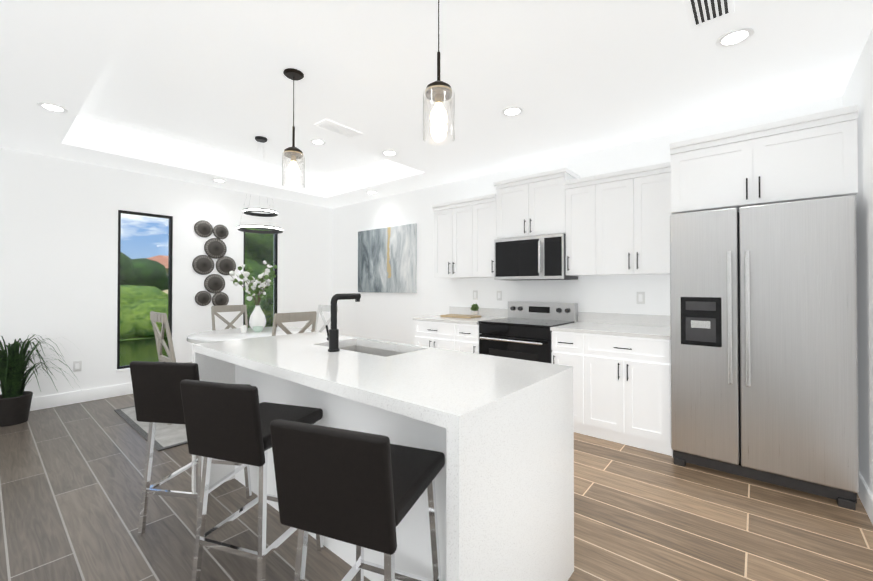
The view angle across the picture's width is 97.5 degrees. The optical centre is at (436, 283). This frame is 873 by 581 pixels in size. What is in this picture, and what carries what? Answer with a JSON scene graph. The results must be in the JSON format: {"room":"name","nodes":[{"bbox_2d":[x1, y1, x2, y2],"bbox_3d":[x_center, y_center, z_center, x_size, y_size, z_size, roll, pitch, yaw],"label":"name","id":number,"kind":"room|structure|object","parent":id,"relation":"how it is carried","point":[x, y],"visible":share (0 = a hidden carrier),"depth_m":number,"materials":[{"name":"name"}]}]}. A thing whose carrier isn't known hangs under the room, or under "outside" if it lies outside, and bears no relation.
{"room":"kitchen","nodes":[
{"label":"kitchen","id":0,"kind":"room"},
{"bbox_2d":[0,148,331,397],"bbox_3d":[-4.327,-0.214,3.769,0.140,3.020,7.925,0,-1,40],"label":"wall","id":1,"kind":"structure","parent":0,"point":[58,247],"depth_m":4.29,"materials":[{"name":"paint"}]},
{"bbox_2d":[73,360,81,371],"bbox_3d":[-3.899,0.902,4.153,0.008,0.115,0.070,0,-1,40],"label":"outlet","id":2,"kind":"object","parent":1,"relation":"attached to","point":[77,366],"visible":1,"depth_m":4.15,"materials":[{"name":"white plastic"}]},
{"bbox_2d":[30,383,132,410],"bbox_3d":[-4.267,1.230,3.705,0.017,0.130,7.645,0,-1,40],"label":"baseboard","id":3,"kind":"structure","parent":1,"relation":"attached to","point":[43,402],"depth_m":4.16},
{"bbox_2d":[116,368,129,371],"bbox_3d":[-3.534,1.013,4.640,0.082,0.026,0.565,0,-1,40],"label":"window sill","id":4,"kind":"structure","parent":1,"relation":"attached to","point":[124,369],"depth_m":4.45,"materials":[{"name":"white paint"}]},
{"bbox_2d":[117,210,172,368],"bbox_3d":[-3.548,0.077,4.661,0.055,1.855,0.545,0,-1,40],"label":"window","id":5,"kind":"structure","parent":1,"relation":"in","point":[169,277],"depth_m":4.63,"materials":[{"name":"clear glass"}]},
{"bbox_2d":[192,220,235,305],"bbox_3d":[-3.002,-0.249,5.195,0.049,1.176,0.549,0,-1,40],"label":"discs","id":6,"kind":"object","parent":1,"relation":"attached to","point":[215,248],"visible":0.96,"depth_m":5.17},
{"bbox_2d":[243,228,277,326],"bbox_3d":[-2.649,0.087,5.734,0.055,1.855,0.520,0,-1,40],"label":"window","id":7,"kind":"structure","parent":1,"relation":"in","point":[275,260],"depth_m":5.89,"materials":[{"name":"clear glass"}]},
{"bbox_2d":[0,394,872,580],"bbox_3d":[-1.921,1.307,1.738,6.420,0.060,7.925,0,-1,40],"label":"floor","id":8,"kind":"structure","parent":0,"point":[71,480],"depth_m":2.05,"materials":[{"name":"wood"}]},
{"bbox_2d":[0,334,77,426],"bbox_3d":[-3.877,0.882,3.517,0.822,0.823,0.950,0,-1,40],"label":"grass plant","id":9,"kind":"object","parent":8,"relation":"on","point":[15,400],"visible":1,"depth_m":3.50,"materials":[{"name":"green plant"}]},
{"bbox_2d":[114,406,187,451],"bbox_3d":[-2.017,1.295,4.223,1.500,0.010,2.130,0,-1,40],"label":"rug","id":10,"kind":"object","parent":8,"relation":"on","point":[170,436],"visible":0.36,"depth_m":3.33,"materials":[{"name":"grey fabric"}]},
{"bbox_2d":[150,311,191,424],"bbox_3d":[-2.450,0.781,3.758,0.450,1.012,0.527,0,-1,40],"label":"chair","id":11,"kind":"object","parent":10,"relation":"on","point":[155,317],"visible":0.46,"depth_m":3.54,"materials":[{"name":"beige wood"}]},
{"bbox_2d":[211,305,247,330],"bbox_3d":[-2.499,0.790,4.794,0.527,1.012,0.450,0,-1,40],"label":"chair","id":12,"kind":"object","parent":10,"relation":"on","point":[228,308],"visible":0.35,"depth_m":4.94,"materials":[{"name":"beige wood"}]},
{"bbox_2d":[187,260,310,343],"bbox_3d":[-2.037,0.514,4.253,1.240,1.550,1.240,0,-1,40],"label":"dining table","id":13,"kind":"object","parent":10,"relation":"on","point":[257,322],"visible":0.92,"depth_m":4.37,"materials":[{"name":"white ceramic"}]},
{"bbox_2d":[272,311,316,335],"bbox_3d":[-1.499,0.780,3.735,0.527,1.012,0.450,0,-1,40],"label":"chair","id":14,"kind":"object","parent":10,"relation":"on","point":[279,319],"visible":0.25,"depth_m":3.55,"materials":[{"name":"beige wood"}]},
{"bbox_2d":[315,305,337,331],"bbox_3d":[-1.572,0.791,4.805,0.450,1.012,0.527,0,-1,40],"label":"chair","id":15,"kind":"object","parent":10,"relation":"on","point":[321,308],"visible":0.08,"depth_m":5.03,"materials":[{"name":"white wood"}]},
{"bbox_2d":[130,361,251,534],"bbox_3d":[-1.316,0.837,2.096,0.370,0.889,0.457,0,-1,9],"label":"stool","id":16,"kind":"object","parent":8,"relation":"on","point":[157,392],"visible":0.54,"depth_m":1.91,"materials":[{"name":"leather"}]},
{"bbox_2d":[180,379,323,580],"bbox_3d":[-0.783,0.833,1.681,0.370,0.889,0.456,0,-1,18],"label":"stool","id":17,"kind":"object","parent":8,"relation":"on","point":[227,422],"visible":0.92,"depth_m":1.50,"materials":[{"name":"leather"}]},
{"bbox_2d":[270,419,444,580],"bbox_3d":[-0.215,0.829,1.207,0.370,0.889,0.456,0,-1,21],"label":"stool","id":18,"kind":"object","parent":8,"relation":"on","point":[361,491],"visible":1,"depth_m":1.03,"materials":[{"name":"leather"}]},
{"bbox_2d":[192,293,573,580],"bbox_3d":[-0.451,0.668,2.037,2.057,1.222,0.854,0,-1,40],"label":"kitchen island","id":19,"kind":"object","parent":8,"relation":"on","point":[498,431],"visible":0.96,"depth_m":1.48,"materials":[{"name":"stone"}]},
{"bbox_2d":[325,293,360,351],"bbox_3d":[-0.531,0.217,2.180,0.093,0.318,0.211,0,-1,40],"label":"faucet","id":20,"kind":"object","parent":19,"relation":"on","point":[333,333],"depth_m":2.10,"materials":[{"name":"black metal"}]},
{"bbox_2d":[339,345,403,356],"bbox_3d":[-0.406,0.511,2.283,0.694,0.176,0.359,0,-1,40],"label":"sink","id":21,"kind":"object","parent":19,"relation":"in","point":[378,350],"depth_m":2.50,"materials":[{"name":"metal"}]},
{"bbox_2d":[415,320,448,349],"bbox_3d":[0.212,0.865,4.489,0.640,0.875,0.685,0,-1,40],"label":"base cabinet","id":22,"kind":"object","parent":8,"relation":"on","point":[428,334],"depth_m":4.27,"materials":[{"name":"white wood"}]},
{"bbox_2d":[413,316,507,323],"bbox_3d":[0.293,0.412,4.409,0.897,0.030,0.710,0,-1,40],"label":"countertop","id":23,"kind":"structure","parent":22,"relation":"on","point":[436,319],"depth_m":4.29,"materials":[{"name":"white stone"}]},
{"bbox_2d":[449,324,479,353],"bbox_3d":[0.505,0.863,4.244,0.364,0.875,0.685,0,-1,40],"label":"base cabinet","id":24,"kind":"object","parent":8,"relation":"on","point":[462,337],"depth_m":3.98,"materials":[{"name":"white wood"}]},
{"bbox_2d":[478,301,577,362],"bbox_3d":[0.914,0.749,3.853,0.756,1.095,0.740,0,-1,40],"label":"stove","id":25,"kind":"object","parent":8,"relation":"on","point":[522,331],"visible":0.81,"depth_m":3.71,"materials":[{"name":"metal"}]},
{"bbox_2d":[552,332,572,365],"bbox_3d":[1.363,0.856,3.525,0.338,0.875,0.685,0,-1,40],"label":"base cabinet","id":26,"kind":"object","parent":8,"relation":"on","point":[562,342],"depth_m":3.31,"materials":[{"name":"white wood"}]},
{"bbox_2d":[573,332,672,457],"bbox_3d":[1.663,0.854,3.274,0.685,0.875,0.685,0,-1,40],"label":"base cabinet","id":27,"kind":"object","parent":8,"relation":"on","point":[622,384],"depth_m":3.00,"materials":[{"name":"white wood"}]},
{"bbox_2d":[550,320,669,339],"bbox_3d":[1.573,0.402,3.337,0.911,0.030,0.710,0,-1,40],"label":"countertop","id":28,"kind":"structure","parent":27,"relation":"on","point":[646,331],"depth_m":3.18,"materials":[{"name":"white stone"}]},
{"bbox_2d":[670,195,858,509],"bbox_3d":[2.224,0.397,2.684,0.906,1.778,0.794,0,-1,40],"label":"fridge","id":29,"kind":"object","parent":8,"relation":"on","point":[764,337],"visible":1,"depth_m":2.37,"materials":[{"name":"metal"}]},
{"bbox_2d":[0,0,872,208],"bbox_3d":[-1.921,-1.543,1.765,6.140,0.400,7.645,0,-1,40],"label":"ceiling","id":30,"kind":"structure","parent":0,"point":[200,92],"depth_m":2.51,"materials":[{"name":"paint"}]},
{"bbox_2d":[37,102,67,112],"bbox_3d":[-2.910,-1.330,2.902,0.167,0.004,0.167,0,-1,31],"label":"recessed light","id":31,"kind":"object","parent":30,"relation":"in","point":[56,108],"depth_m":2.90,"materials":[{"name":"white plastic"}]},
{"bbox_2d":[212,179,226,182],"bbox_3d":[-2.780,-1.312,4.894,0.167,0.004,0.167,0,-1,34],"label":"recessed light","id":32,"kind":"object","parent":30,"relation":"in","point":[219,180],"depth_m":4.89,"materials":[{"name":"white plastic"}]},
{"bbox_2d":[237,136,282,233],"bbox_3d":[-1.959,-1.099,4.268,0.461,1.038,0.461,0,-1,40],"label":"light","id":33,"kind":"object","parent":30,"relation":"hanging from","point":[250,211],"visible":1,"depth_m":4.23,"materials":[{"name":"black metal"}]},
{"bbox_2d":[281,68,304,188],"bbox_3d":[-0.910,-0.976,2.436,0.141,0.719,0.141,0,-1,40],"label":"pendant light","id":34,"kind":"object","parent":30,"relation":"hanging from","point":[293,153],"visible":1,"depth_m":2.42,"materials":[{"name":"clear glass"}]},
{"bbox_2d":[310,139,325,144],"bbox_3d":[-1.358,-1.616,4.383,0.167,0.004,0.167,0,-1,31],"label":"recessed light","id":35,"kind":"object","parent":30,"relation":"in","point":[315,141],"depth_m":4.37,"materials":[{"name":"white plastic"}]},
{"bbox_2d":[314,119,362,138],"bbox_3d":[-0.836,-1.323,3.290,0.170,0.011,0.380,0,-1,40],"label":"ceiling vent","id":36,"kind":"object","parent":30,"relation":"in","point":[337,128],"visible":1,"depth_m":3.26,"materials":[{"name":"paint"}]},
{"bbox_2d":[381,150,397,155],"bbox_3d":[-0.477,-1.321,3.890,0.167,0.004,0.167,0,-1,34],"label":"recessed light","id":37,"kind":"object","parent":30,"relation":"in","point":[388,152],"depth_m":3.89,"materials":[{"name":"white plastic"}]},
{"bbox_2d":[423,0,454,145],"bbox_3d":[0.010,-0.983,1.665,0.141,0.719,0.141,0,-1,40],"label":"pendant light","id":38,"kind":"object","parent":30,"relation":"hanging from","point":[438,92],"visible":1,"depth_m":1.64,"materials":[{"name":"clear glass"}]},
{"bbox_2d":[501,106,522,116],"bbox_3d":[0.589,-1.330,2.967,0.167,0.004,0.167,0,-1,31],"label":"recessed light","id":39,"kind":"object","parent":30,"relation":"in","point":[509,111],"depth_m":2.96,"materials":[{"name":"white plastic"}]},
{"bbox_2d":[684,0,734,28],"bbox_3d":[1.299,-1.337,1.821,0.180,0.012,0.330,0,-1,40],"label":"ceiling vent","id":40,"kind":"object","parent":30,"relation":"in","point":[701,12],"visible":1,"depth_m":1.87,"materials":[{"name":"metal"}]},
{"bbox_2d":[716,27,753,47],"bbox_3d":[1.627,-1.338,2.088,0.167,0.004,0.167,0,-1,34],"label":"recessed light","id":41,"kind":"object","parent":30,"relation":"in","point":[733,37],"depth_m":2.08,"materials":[{"name":"white plastic"}]},
{"bbox_2d":[433,200,464,277],"bbox_3d":[0.321,-0.494,4.632,0.640,0.855,0.345,0,-1,40],"label":"upper cabinet","id":42,"kind":"object","parent":0,"relation":"attached to","point":[449,219],"depth_m":4.54,"materials":[{"name":"white wood"}]},
{"bbox_2d":[465,196,492,277],"bbox_3d":[0.616,-0.496,4.386,0.368,0.855,0.345,0,-1,40],"label":"upper cabinet","id":43,"kind":"object","parent":0,"relation":"attached to","point":[478,213],"depth_m":4.28,"materials":[{"name":"white wood"}]},
{"bbox_2d":[493,172,576,231],"bbox_3d":[1.048,-0.764,4.026,0.760,0.575,0.345,0,-1,40],"label":"upper cabinet","id":44,"kind":"object","parent":0,"relation":"attached to","point":[538,201],"depth_m":3.87,"materials":[{"name":"white wood"}]},
{"bbox_2d":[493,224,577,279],"bbox_3d":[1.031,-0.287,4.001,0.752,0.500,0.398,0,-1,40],"label":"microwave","id":45,"kind":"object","parent":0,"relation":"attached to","point":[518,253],"depth_m":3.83,"materials":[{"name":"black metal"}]},
{"bbox_2d":[449,308,669,327],"bbox_3d":[1.158,0.344,4.136,2.574,0.100,0.020,0,-1,40],"label":"backsplash","id":46,"kind":"structure","parent":0,"relation":"attached to","point":[589,317],"depth_m":3.73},
{"bbox_2d":[565,180,588,275],"bbox_3d":[1.470,-0.503,3.670,0.342,0.855,0.345,0,-1,40],"label":"upper cabinet","id":47,"kind":"object","parent":0,"relation":"attached to","point":[565,223],"depth_m":3.59,"materials":[{"name":"white wood"}]},
{"bbox_2d":[332,96,842,344],"bbox_3d":[0.633,-0.205,4.691,6.280,3.020,0.140,0,-1,40],"label":"wall","id":48,"kind":"structure","parent":0,"point":[383,316],"depth_m":4.79,"materials":[{"name":"paint"}]},
{"bbox_2d":[358,223,416,292],"bbox_3d":[-0.768,-0.345,5.745,1.260,0.970,0.038,0,-1,40],"label":"canvas art","id":49,"kind":"object","parent":48,"relation":"attached to","point":[387,259],"visible":1,"depth_m":5.67},
{"bbox_2d":[473,290,477,299],"bbox_3d":[0.478,0.147,4.720,0.070,0.115,0.008,0,-1,40],"label":"electrical outlet","id":50,"kind":"object","parent":48,"relation":"attached to","point":[475,294],"visible":1,"depth_m":4.71,"materials":[{"name":"white plastic"}]},
{"bbox_2d":[497,291,501,299],"bbox_3d":[0.738,0.145,4.501,0.070,0.115,0.008,0,-1,40],"label":"electrical outlet","id":51,"kind":"object","parent":48,"relation":"attached to","point":[499,295],"visible":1,"depth_m":4.49,"materials":[{"name":"white plastic"}]},
{"bbox_2d":[494,233,577,280],"bbox_3d":[1.017,-0.251,3.985,0.752,0.435,0.440,0,-1,40],"label":"microwave","id":52,"kind":"object","parent":48,"relation":"attached to","point":[540,256],"depth_m":3.81,"materials":[{"name":"metal"}]},
{"bbox_2d":[636,292,644,303],"bbox_3d":[1.888,0.136,3.538,0.070,0.115,0.008,0,-1,40],"label":"electrical outlet","id":53,"kind":"object","parent":48,"relation":"attached to","point":[640,297],"visible":1,"depth_m":3.54,"materials":[{"name":"white plastic"}]},
{"bbox_2d":[585,164,669,275],"bbox_3d":[1.772,-0.505,3.417,0.685,0.855,0.345,0,-1,40],"label":"upper cabinet","id":54,"kind":"object","parent":0,"relation":"attached to","point":[627,218],"depth_m":3.29,"materials":[{"name":"white wood"}]},
{"bbox_2d":[843,29,872,494],"bbox_3d":[0.441,-0.253,-0.318,0.140,3.020,7.785,0,-1,40],"label":"wall","id":55,"kind":"structure","parent":0,"point":[859,90],"depth_m":2.19,"materials":[{"name":"paint"}]},
{"bbox_2d":[669,108,858,215],"bbox_3d":[2.297,-0.751,2.773,0.940,0.465,0.660,0,-1,40],"label":"upper cabinet","id":56,"kind":"object","parent":55,"relation":"attached to","point":[806,159],"depth_m":2.47,"materials":[{"name":"white wood"}]},
{"bbox_2d":[857,472,872,524],"bbox_3d":[0.426,1.193,-0.228,0.017,0.130,7.645,0,-1,40],"label":"baseboard","id":57,"kind":"structure","parent":55,"relation":"attached to","point":[865,495],"depth_m":2.15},
{"label":"outside","id":58,"kind":"structure","parent":0,"visible":0},
{"bbox_2d":[120,325,272,340],"bbox_3d":[-44.457,2.378,76.226,154.000,0.100,180.000,0,-1,40],"label":"ground","id":59,"kind":"structure","parent":58,"point":[154,337],"depth_m":11.91,"materials":[{"name":"green plant"}]},
{"bbox_2d":[120,337,167,365],"bbox_3d":[1.363,1.772,18.263,7.300,0.019,110.000,0,-1,40],"label":"pond","id":60,"kind":"structure","parent":59,"relation":"on","point":[139,345],"depth_m":9.47,"materials":[{"name":"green liquid"}]},
{"bbox_2d":[120,253,167,290],"bbox_3d":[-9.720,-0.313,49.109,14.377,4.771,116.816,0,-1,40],"label":"tree","id":61,"kind":"object","parent":59,"relation":"on","point":[135,277],"depth_m":29.82,"materials":[{"name":"green plant"}]},
{"bbox_2d":[146,255,167,293],"bbox_3d":[-26.820,-0.426,41.249,9.200,4.850,13.200,0,-1,40],"label":"house","id":62,"kind":"structure","parent":59,"relation":"on","point":[164,261],"depth_m":37.63,"materials":[{"name":"paint"}]},
{"bbox_2d":[120,285,273,338],"bbox_3d":[-2.562,1.040,23.965,6.450,2.442,59.663,0,-1,40],"label":"bushes","id":63,"kind":"object","parent":59,"relation":"on","point":[129,319],"depth_m":12.22,"materials":[{"name":"green plant"}]},
{"bbox_2d":[245,228,273,325],"bbox_3d":[-6.672,-0.619,13.086,3.123,4.705,3.756,0,-1,40],"label":"tree","id":64,"kind":"object","parent":59,"relation":"on","point":[261,253],"depth_m":12.42,"materials":[{"name":"green plant"}]}
]}

